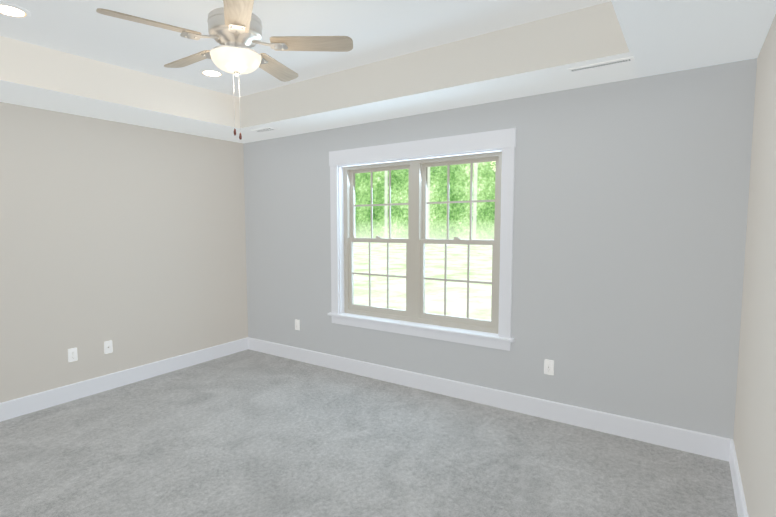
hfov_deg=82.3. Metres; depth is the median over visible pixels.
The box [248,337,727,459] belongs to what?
baseboard
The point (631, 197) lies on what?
wall
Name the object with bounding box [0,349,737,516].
floor
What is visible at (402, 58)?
ceiling
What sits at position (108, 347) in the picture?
outlet
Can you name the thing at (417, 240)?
window unit
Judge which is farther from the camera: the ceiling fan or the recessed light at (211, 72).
the recessed light at (211, 72)
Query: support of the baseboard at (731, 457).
attached to the wall at (754, 437)
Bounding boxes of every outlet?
[68,348,77,361]
[104,340,112,353]
[295,319,299,329]
[544,359,553,374]
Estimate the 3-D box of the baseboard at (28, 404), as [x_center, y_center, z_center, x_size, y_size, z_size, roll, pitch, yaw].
[-2.708,1.150,3.813,0.030,0.168,3.630,3,5,34]
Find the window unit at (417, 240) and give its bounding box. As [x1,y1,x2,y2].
[327,128,515,350]
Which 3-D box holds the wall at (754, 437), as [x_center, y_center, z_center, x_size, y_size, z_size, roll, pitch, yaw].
[1.042,-0.012,0.931,0.120,3.010,4.395,3,5,34]
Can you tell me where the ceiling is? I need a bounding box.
[0,0,775,142]
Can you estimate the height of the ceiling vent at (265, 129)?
0.010 m
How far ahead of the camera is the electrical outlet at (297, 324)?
4.84 m
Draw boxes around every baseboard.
[0,337,247,421]
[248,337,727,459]
[724,438,747,516]
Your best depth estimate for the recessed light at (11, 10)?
2.50 m
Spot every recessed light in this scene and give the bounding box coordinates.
[0,2,30,17]
[199,69,223,76]
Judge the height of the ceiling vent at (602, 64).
0.009 m
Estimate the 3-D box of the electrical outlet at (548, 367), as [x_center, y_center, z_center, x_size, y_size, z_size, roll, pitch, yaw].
[1.215,0.822,3.355,0.070,0.115,0.008,3,5,34]
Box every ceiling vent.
[251,127,278,132]
[568,56,634,72]
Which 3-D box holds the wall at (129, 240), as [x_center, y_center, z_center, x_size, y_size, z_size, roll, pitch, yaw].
[-2.853,-0.196,3.627,0.120,3.009,4.295,3,5,34]
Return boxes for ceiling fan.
[96,0,352,139]
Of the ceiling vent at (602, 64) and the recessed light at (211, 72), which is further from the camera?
the recessed light at (211, 72)
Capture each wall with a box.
[0,102,247,402]
[243,58,756,439]
[733,14,775,516]

